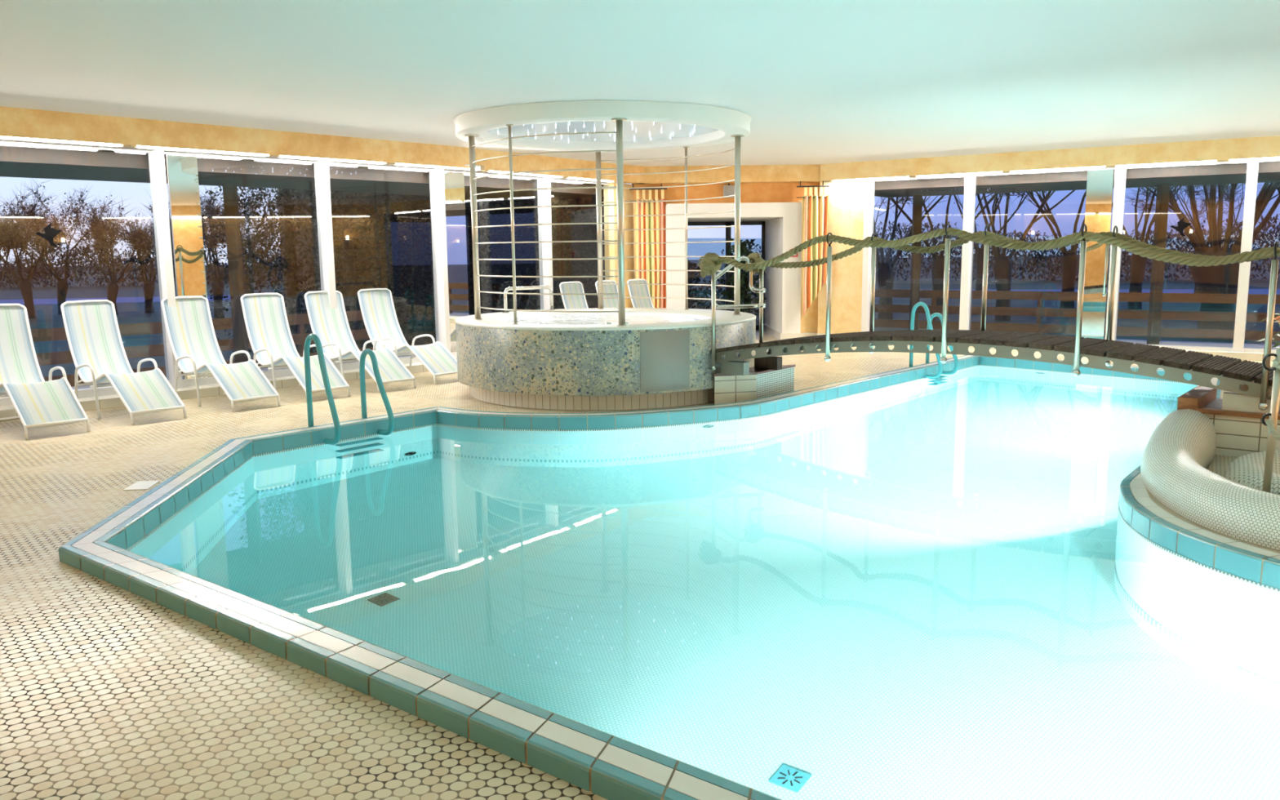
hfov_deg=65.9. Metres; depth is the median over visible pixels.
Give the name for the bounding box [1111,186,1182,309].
willow tree
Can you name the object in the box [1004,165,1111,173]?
strip light
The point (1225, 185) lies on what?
willow tree
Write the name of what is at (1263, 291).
road
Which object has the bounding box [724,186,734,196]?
grille
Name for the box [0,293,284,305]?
road
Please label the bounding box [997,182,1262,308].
willow tree
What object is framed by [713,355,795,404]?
steps
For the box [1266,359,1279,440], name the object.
rope
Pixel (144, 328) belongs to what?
fence
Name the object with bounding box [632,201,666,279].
wall
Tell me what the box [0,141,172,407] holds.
window
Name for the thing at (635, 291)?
sun lounger
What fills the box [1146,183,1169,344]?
timber post
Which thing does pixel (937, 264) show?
willow tree
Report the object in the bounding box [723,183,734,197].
loudspeaker
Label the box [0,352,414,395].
terrace
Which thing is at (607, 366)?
tub
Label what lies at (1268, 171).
roof
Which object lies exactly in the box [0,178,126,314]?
willow tree
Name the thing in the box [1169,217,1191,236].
sticker
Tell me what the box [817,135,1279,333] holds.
wall
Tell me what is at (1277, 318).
flowering plant
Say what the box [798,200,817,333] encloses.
wall
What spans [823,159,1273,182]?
trim
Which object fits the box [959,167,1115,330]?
window
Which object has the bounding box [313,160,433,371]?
window
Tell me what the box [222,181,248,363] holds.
timber post
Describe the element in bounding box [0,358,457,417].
baseboard
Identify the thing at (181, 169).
mirror panel
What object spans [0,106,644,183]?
wall
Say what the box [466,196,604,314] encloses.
dense tree
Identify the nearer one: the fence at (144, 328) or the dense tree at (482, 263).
the fence at (144, 328)
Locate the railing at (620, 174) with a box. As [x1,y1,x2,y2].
[464,118,744,325]
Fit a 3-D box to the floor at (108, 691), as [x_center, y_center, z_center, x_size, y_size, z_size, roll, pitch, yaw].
[1.667,0.680,5.793,22.681,0.001,23.250,-1,9,0]
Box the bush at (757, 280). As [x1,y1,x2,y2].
[748,280,759,324]
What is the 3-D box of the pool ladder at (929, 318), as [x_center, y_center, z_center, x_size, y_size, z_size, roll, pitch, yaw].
[3.747,-0.459,12.578,0.444,1.594,0.525,7,11,40]
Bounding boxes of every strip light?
[0,136,129,146]
[127,145,275,156]
[275,155,391,164]
[388,162,484,170]
[481,169,509,173]
[514,173,565,177]
[563,177,616,182]
[828,176,913,182]
[912,171,1006,177]
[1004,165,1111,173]
[1111,160,1222,167]
[1222,156,1279,161]
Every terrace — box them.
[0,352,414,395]
[1103,337,1279,349]
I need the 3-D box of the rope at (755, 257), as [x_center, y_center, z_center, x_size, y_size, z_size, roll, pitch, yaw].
[3.213,-1.295,8.744,5.501,0.408,0.254,7,11,40]
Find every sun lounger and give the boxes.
[0,303,90,439]
[60,299,186,425]
[160,295,280,412]
[240,293,351,400]
[304,290,416,392]
[357,288,457,384]
[559,281,588,308]
[595,280,617,307]
[626,279,653,307]
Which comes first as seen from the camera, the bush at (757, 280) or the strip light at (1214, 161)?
the strip light at (1214, 161)
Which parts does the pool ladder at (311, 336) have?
handle, handle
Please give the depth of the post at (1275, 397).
5.79 m
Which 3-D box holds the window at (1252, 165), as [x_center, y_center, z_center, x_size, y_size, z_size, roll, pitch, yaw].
[9.184,-1.862,12.836,2.356,2.578,0.200,5,10,34]
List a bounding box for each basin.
[127,364,1278,589]
[1140,408,1279,551]
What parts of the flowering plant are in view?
flower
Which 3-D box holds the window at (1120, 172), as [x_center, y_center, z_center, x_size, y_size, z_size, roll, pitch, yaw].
[7.562,-2.008,13.922,1.679,2.578,0.200,5,10,34]
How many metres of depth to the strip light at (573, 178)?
15.49 m
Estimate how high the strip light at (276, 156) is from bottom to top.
0.070 m
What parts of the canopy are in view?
star panel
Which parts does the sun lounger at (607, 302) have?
frame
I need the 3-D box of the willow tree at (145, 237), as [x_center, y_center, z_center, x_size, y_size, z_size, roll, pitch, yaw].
[-15.125,-4.748,32.496,2.820,3.849,3.272,0,9,5]
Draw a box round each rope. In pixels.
[697,227,1279,278]
[745,231,1279,274]
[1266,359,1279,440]
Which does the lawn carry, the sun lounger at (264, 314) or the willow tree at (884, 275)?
the willow tree at (884, 275)
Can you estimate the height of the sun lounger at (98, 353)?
1.117 m
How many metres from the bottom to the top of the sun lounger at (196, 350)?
1.117 m
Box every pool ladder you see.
[303,333,394,444]
[909,302,958,378]
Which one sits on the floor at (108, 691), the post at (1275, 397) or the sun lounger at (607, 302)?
the sun lounger at (607, 302)
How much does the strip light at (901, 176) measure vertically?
0.070 m
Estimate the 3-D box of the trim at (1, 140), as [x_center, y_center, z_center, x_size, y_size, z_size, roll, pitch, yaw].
[-5.004,-2.753,10.875,0.640,0.061,13.878,7,11,40]
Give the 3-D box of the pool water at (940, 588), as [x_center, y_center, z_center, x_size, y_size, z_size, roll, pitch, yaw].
[1.262,1.231,7.435,8.889,1.450,14.009,1,9,11]
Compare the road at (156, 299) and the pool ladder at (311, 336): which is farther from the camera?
the road at (156, 299)
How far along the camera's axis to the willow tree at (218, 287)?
30.05 m
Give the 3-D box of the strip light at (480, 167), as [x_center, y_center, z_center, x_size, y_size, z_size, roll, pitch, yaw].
[-2.666,-3.094,13.008,0.080,0.070,1.486,7,12,42]
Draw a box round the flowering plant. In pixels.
[1257,313,1279,348]
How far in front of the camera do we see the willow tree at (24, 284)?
31.22 m
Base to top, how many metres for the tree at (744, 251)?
1.782 m
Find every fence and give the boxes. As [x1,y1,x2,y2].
[30,310,373,386]
[874,288,1279,341]
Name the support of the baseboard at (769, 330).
attached to the wall at (783, 220)
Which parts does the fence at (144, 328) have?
post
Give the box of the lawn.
[0,255,1279,377]
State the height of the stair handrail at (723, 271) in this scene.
0.549 m
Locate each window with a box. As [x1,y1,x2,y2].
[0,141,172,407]
[147,150,317,388]
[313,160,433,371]
[429,168,541,358]
[537,177,608,309]
[861,175,964,331]
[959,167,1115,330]
[1105,160,1247,351]
[1232,159,1279,353]
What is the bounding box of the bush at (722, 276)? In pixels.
[690,269,759,324]
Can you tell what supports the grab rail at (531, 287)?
on the tub
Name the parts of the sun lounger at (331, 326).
arm frame, arm frame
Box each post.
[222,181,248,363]
[908,194,922,329]
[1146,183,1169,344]
[1261,346,1279,493]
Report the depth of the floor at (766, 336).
17.89 m
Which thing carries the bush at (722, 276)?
on the lawn
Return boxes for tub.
[454,307,755,410]
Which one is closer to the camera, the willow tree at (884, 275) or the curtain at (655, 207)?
the curtain at (655, 207)
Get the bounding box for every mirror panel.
[165,153,213,379]
[444,171,469,352]
[1081,168,1114,339]
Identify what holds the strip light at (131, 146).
attached to the wall at (14, 122)
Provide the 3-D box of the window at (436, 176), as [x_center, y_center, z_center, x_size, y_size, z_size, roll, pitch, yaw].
[-2.109,-1.976,14.386,0.200,2.578,2.233,5,10,35]
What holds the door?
in the wall at (783, 220)
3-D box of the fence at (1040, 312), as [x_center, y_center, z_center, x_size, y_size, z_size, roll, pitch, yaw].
[9.660,-1.146,15.906,13.800,1.120,0.101,5,10,34]
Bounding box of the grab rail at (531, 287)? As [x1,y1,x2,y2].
[502,285,555,313]
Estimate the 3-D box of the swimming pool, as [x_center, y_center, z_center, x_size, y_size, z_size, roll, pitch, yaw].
[1.272,1.157,7.441,9.319,1.575,14.587,1,9,11]
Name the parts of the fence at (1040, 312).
post, post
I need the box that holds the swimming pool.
[58,355,1279,799]
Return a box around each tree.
[0,177,88,318]
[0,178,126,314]
[0,188,48,280]
[47,195,155,315]
[112,189,174,312]
[124,204,208,278]
[147,185,280,319]
[200,186,279,293]
[201,185,376,359]
[238,186,435,353]
[276,188,604,348]
[303,191,528,351]
[379,193,577,344]
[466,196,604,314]
[551,197,604,309]
[720,238,766,312]
[873,195,951,319]
[890,193,995,306]
[953,192,1027,290]
[976,190,1075,320]
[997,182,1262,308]
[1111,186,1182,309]
[1124,182,1279,293]
[1144,182,1279,329]
[1270,182,1279,194]
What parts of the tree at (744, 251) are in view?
stem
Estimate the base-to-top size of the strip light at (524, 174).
0.070 m
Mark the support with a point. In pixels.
(1202, 399)
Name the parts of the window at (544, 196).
frame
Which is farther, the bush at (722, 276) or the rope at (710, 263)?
the bush at (722, 276)
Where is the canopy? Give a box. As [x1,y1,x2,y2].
[453,100,751,151]
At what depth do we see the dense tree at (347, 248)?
17.35 m
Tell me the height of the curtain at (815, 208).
2.320 m
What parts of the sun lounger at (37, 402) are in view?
arm frame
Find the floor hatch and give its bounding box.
[123,480,159,490]
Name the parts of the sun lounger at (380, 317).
arm frame, arm frame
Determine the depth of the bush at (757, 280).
24.93 m
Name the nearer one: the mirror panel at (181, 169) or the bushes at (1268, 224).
the mirror panel at (181, 169)
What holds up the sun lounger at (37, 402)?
on the floor at (108, 691)
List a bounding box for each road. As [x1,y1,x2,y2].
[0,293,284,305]
[875,288,1279,297]
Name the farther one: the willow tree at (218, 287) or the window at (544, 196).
the willow tree at (218, 287)
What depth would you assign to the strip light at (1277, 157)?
13.12 m
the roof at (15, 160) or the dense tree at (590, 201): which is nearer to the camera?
the roof at (15, 160)
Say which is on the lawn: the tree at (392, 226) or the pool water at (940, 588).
the tree at (392, 226)
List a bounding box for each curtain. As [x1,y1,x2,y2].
[629,183,666,307]
[796,181,829,319]
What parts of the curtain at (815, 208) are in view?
rod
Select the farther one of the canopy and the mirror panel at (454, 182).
the mirror panel at (454, 182)
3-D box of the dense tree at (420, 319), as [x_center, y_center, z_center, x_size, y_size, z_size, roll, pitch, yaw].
[-4.311,-4.659,18.530,4.360,7.651,4.349,-1,9,0]
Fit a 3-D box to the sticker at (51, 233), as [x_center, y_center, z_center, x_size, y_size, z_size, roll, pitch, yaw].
[-5.974,-1.670,9.982,0.002,0.252,0.252,7,12,42]
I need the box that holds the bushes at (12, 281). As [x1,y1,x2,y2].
[0,244,283,288]
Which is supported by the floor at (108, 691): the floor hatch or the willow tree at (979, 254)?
the floor hatch
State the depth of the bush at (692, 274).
24.16 m
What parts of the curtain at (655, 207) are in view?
rod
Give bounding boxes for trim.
[0,138,603,182]
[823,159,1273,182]
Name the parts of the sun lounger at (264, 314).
arm frame, arm frame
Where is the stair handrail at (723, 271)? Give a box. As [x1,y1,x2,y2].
[711,256,765,308]
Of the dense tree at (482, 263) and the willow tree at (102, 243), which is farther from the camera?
the willow tree at (102, 243)
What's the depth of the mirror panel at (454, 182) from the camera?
13.71 m
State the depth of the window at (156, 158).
10.77 m
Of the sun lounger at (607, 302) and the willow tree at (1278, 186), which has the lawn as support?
the willow tree at (1278, 186)
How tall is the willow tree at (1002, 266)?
9.047 m
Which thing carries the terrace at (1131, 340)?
on the lawn
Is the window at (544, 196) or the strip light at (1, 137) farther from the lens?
the window at (544, 196)
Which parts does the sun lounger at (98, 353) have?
arm frame, arm frame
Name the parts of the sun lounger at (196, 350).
arm frame, arm frame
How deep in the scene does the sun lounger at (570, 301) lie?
14.93 m
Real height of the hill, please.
6.856 m
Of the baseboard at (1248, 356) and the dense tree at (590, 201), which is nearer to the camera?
the baseboard at (1248, 356)
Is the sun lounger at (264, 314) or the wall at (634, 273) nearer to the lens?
the sun lounger at (264, 314)
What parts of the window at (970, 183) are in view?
frame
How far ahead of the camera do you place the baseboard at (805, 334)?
17.21 m
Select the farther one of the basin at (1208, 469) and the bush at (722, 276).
the bush at (722, 276)
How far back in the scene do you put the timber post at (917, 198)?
17.93 m
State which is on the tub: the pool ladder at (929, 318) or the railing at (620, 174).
the railing at (620, 174)
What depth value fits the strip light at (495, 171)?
13.85 m
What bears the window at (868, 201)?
in the wall at (846, 198)
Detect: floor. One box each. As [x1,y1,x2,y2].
[0,340,1273,799]
[755,329,778,340]
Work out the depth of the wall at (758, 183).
16.66 m
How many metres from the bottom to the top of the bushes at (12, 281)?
2.927 m
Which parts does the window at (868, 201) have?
frame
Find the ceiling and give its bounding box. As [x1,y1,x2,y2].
[0,0,1279,166]
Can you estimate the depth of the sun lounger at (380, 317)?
12.69 m
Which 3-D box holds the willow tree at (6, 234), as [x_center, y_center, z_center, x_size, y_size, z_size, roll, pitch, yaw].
[-19.729,-4.483,29.683,3.836,4.258,2.303,-5,10,-28]
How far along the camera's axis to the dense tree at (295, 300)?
17.49 m
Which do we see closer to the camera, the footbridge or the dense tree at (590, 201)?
the footbridge
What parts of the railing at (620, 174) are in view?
post, post, rail, rail, rail, rail, rail, rail, rail, rail, rail, rail, rail, post, post, rail, rail, rail, rail, rail, rail, rail, rail, rail, rail, rail, post, post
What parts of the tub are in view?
service panel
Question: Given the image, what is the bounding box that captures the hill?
[244,232,1279,264]
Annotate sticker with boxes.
[35,222,62,247]
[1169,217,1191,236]
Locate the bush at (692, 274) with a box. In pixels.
[688,259,721,310]
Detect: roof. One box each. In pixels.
[0,143,607,200]
[874,160,1279,197]
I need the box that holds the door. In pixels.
[687,221,764,329]
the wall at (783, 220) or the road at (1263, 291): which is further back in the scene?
the road at (1263, 291)
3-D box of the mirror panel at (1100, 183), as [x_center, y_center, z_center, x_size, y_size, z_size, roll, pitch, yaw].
[6.692,-2.116,14.489,0.348,2.470,0.038,5,10,34]
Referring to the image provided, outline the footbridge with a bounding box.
[711,222,1279,410]
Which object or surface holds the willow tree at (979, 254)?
on the lawn
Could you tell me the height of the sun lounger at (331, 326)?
1.117 m
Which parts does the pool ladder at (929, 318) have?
handle, handle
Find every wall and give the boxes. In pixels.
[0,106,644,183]
[603,182,633,307]
[631,164,823,204]
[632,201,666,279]
[665,202,802,333]
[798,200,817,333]
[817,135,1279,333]
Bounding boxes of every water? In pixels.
[128,365,1279,799]
[503,313,708,324]
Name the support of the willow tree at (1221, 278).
on the lawn
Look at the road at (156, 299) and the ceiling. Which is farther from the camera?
the road at (156, 299)
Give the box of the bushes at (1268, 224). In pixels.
[720,213,1279,280]
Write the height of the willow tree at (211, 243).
4.362 m
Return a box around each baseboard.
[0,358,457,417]
[763,323,800,339]
[800,332,826,337]
[929,345,1275,361]
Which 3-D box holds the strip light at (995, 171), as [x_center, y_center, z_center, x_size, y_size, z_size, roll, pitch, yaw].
[4.940,-3.515,15.284,1.456,0.070,0.080,5,10,34]
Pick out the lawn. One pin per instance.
(47, 316)
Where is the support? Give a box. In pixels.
[1177,382,1279,419]
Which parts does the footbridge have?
post, post, post, post, post, post, post, post, post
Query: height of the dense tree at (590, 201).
6.630 m
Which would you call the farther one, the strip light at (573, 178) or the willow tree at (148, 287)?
the willow tree at (148, 287)

